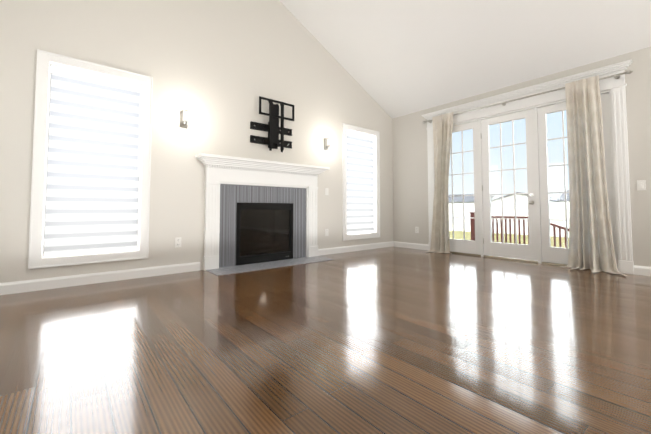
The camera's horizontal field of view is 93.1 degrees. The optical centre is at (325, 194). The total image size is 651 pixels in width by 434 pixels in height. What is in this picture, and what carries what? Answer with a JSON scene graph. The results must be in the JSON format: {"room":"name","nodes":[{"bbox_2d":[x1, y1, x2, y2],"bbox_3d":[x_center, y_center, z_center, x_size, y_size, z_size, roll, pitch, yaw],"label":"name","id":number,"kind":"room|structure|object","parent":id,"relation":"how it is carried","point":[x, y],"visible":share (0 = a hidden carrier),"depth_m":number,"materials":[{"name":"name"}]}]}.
{"room":"living room","nodes":[
{"label":"living room","id":0,"kind":"room"},
{"bbox_2d":[0,0,392,282],"bbox_3d":[-0.936,-1.105,4.568,6.220,4.153,0.150,2,-3,-40],"label":"wall","id":1,"kind":"structure","parent":0,"point":[216,69],"depth_m":3.83,"materials":[{"name":"white paint"}]},
{"bbox_2d":[28,49,152,268],"bbox_3d":[-2.428,-0.335,3.276,0.980,2.080,0.176,2,-3,-40],"label":"window","id":2,"kind":"structure","parent":1,"relation":"in","point":[90,185],"depth_m":3.21,"materials":[{"name":"white"}]},
{"bbox_2d":[175,237,181,247],"bbox_3d":[-1.767,0.570,3.700,0.072,0.118,0.008,2,-3,-40],"label":"electrical outlet","id":3,"kind":"object","parent":1,"relation":"attached to","point":[177,241],"visible":1,"depth_m":3.70,"materials":[{"name":"white plastic"}]},
{"bbox_2d":[180,110,187,136],"bbox_3d":[-1.709,-0.862,3.748,0.090,0.318,0.106,2,-3,-40],"label":"sconce","id":4,"kind":"object","parent":1,"relation":"attached to","point":[184,118],"visible":1,"depth_m":3.75,"materials":[{"name":"silver metal"}]},
{"bbox_2d":[0,241,393,294],"bbox_3d":[-0.883,0.914,4.414,5.888,0.105,0.016,2,-3,-40],"label":"baseboard","id":5,"kind":"structure","parent":1,"relation":"attached to","point":[6,288],"depth_m":3.28,"materials":[{"name":"white wood"}]},
{"bbox_2d":[250,96,293,151],"bbox_3d":[-0.756,-1.008,4.526,0.690,0.755,0.133,2,-3,-40],"label":"bracket","id":6,"kind":"object","parent":1,"relation":"attached to","point":[273,129],"visible":1,"depth_m":4.51,"materials":[{"name":"black metal"}]},
{"bbox_2d":[324,138,329,149],"bbox_3d":[0.039,-0.861,5.198,0.090,0.191,0.106,2,-3,-40],"label":"sconce","id":7,"kind":"object","parent":1,"relation":"attached to","point":[326,143],"visible":1,"depth_m":5.20,"materials":[{"name":"silver metal"}]},
{"bbox_2d":[342,123,379,240],"bbox_3d":[0.636,-0.223,5.814,0.980,2.080,0.176,2,-3,-40],"label":"window","id":8,"kind":"structure","parent":1,"relation":"in","point":[360,182],"depth_m":5.80,"materials":[{"name":"white"}]},
{"bbox_2d":[0,246,650,433],"bbox_3d":[1.504,0.899,1.531,6.220,0.120,7.800,2,-3,-40],"label":"floor","id":9,"kind":"structure","parent":0,"point":[393,340],"depth_m":1.66,"materials":[{"name":"brown wood"}]},
{"bbox_2d":[195,153,333,275],"bbox_3d":[-0.847,0.251,4.478,2.030,1.436,0.930,2,-3,-40],"label":"fireplace","id":10,"kind":"object","parent":9,"relation":"on","point":[260,214],"visible":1,"depth_m":4.33,"materials":[{"name":"white wood"}]},
{"bbox_2d":[279,0,650,118],"bbox_3d":[1.504,-2.556,1.684,6.260,1.683,7.800,2,-3,-40],"label":"ceiling","id":11,"kind":"structure","parent":0,"point":[396,58],"depth_m":4.35,"materials":[{"name":"white paint"}]},
{"bbox_2d":[392,47,650,266],"bbox_3d":[3.841,-0.394,3.527,0.150,2.640,7.500,2,-3,-40],"label":"wall","id":12,"kind":"structure","parent":0,"point":[410,176],"depth_m":4.28,"materials":[{"name":"white paint"}]},
{"bbox_2d":[393,241,650,275],"bbox_3d":[3.777,0.870,3.418,0.016,0.105,7.500,2,-3,-40],"label":"baseboard","id":13,"kind":"structure","parent":12,"relation":"attached to","point":[642,270],"depth_m":5.72,"materials":[{"name":"white wood"}]},
{"bbox_2d":[421,59,633,274],"bbox_3d":[2.786,-0.281,4.721,0.242,2.520,2.812,2,-3,-40],"label":"door unit","id":14,"kind":"structure","parent":12,"relation":"in","point":[533,111],"depth_m":4.42,"materials":[{"name":"white wood"}]},
{"bbox_2d":[422,70,632,122],"bbox_3d":[2.716,-1.395,4.699,0.092,0.053,2.802,2,-3,-40],"label":"curtain rod","id":15,"kind":"object","parent":14,"relation":"attached to","point":[616,76],"visible":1,"depth_m":4.38,"materials":[{"name":"silver metal"}]},
{"bbox_2d":[426,112,453,253],"bbox_3d":[1.971,-0.204,5.377,0.302,2.415,0.527,2,-3,-40],"label":"curtain","id":16,"kind":"object","parent":15,"relation":"hanging from","point":[442,141],"visible":1,"depth_m":5.40,"materials":[{"name":"fabric"}]},
{"bbox_2d":[564,75,626,275],"bbox_3d":[3.256,-0.273,3.832,0.299,2.415,0.642,2,-3,-40],"label":"curtain","id":17,"kind":"object","parent":15,"relation":"hanging from","point":[591,245],"visible":1,"depth_m":3.90,"materials":[{"name":"fabric"}]},
{"bbox_2d":[637,180,645,190],"bbox_3d":[3.675,-0.111,3.588,0.010,0.118,0.072,2,-3,-40],"label":"light switch","id":18,"kind":"object","parent":12,"relation":"attached to","point":[641,184],"visible":1,"depth_m":3.59,"materials":[{"name":"white plastic"}]},
{"label":"outside","id":19,"kind":"structure","parent":0,"visible":0},
{"bbox_2d":[449,231,568,247],"bbox_3d":[16.117,3.971,57.531,180.000,0.200,150.000,2,-3,-40],"label":"ground","id":20,"kind":"structure","parent":19,"point":[458,234],"depth_m":13.61,"materials":[{"name":"green plant"}]},
{"bbox_2d":[449,194,473,203],"bbox_3d":[38.221,2.560,88.936,10.700,5.400,14.700,2,-3,-40],"label":"house","id":21,"kind":"structure","parent":20,"relation":"on","point":[469,199],"depth_m":84.50,"materials":[{"name":"white"}]},
{"bbox_2d":[449,202,569,236],"bbox_3d":[4.270,1.420,21.758,0.160,1.730,38.080,2,-3,-40],"label":"fence","id":22,"kind":"object","parent":20,"relation":"on","point":[554,207],"depth_m":15.64,"materials":[{"name":"white plastic"}]},
{"bbox_2d":[469,212,568,247],"bbox_3d":[4.189,1.357,5.363,2.765,2.046,4.530,2,-3,-40],"label":"deck railing","id":23,"kind":"object","parent":20,"relation":"on","point":[472,223],"depth_m":7.24,"materials":[{"name":"wood"}]},
{"bbox_2d":[491,192,559,202],"bbox_3d":[46.948,2.016,72.148,10.700,5.000,13.700,2,-3,-40],"label":"house","id":24,"kind":"structure","parent":20,"relation":"on","point":[506,199],"depth_m":69.29,"materials":[{"name":"white"}]},
{"bbox_2d":[557,190,569,206],"bbox_3d":[50.362,1.329,55.508,10.700,4.900,11.700,2,-3,-40],"label":"house","id":25,"kind":"structure","parent":20,"relation":"on","point":[561,198],"depth_m":56.79,"materials":[{"name":"white"}]}
]}

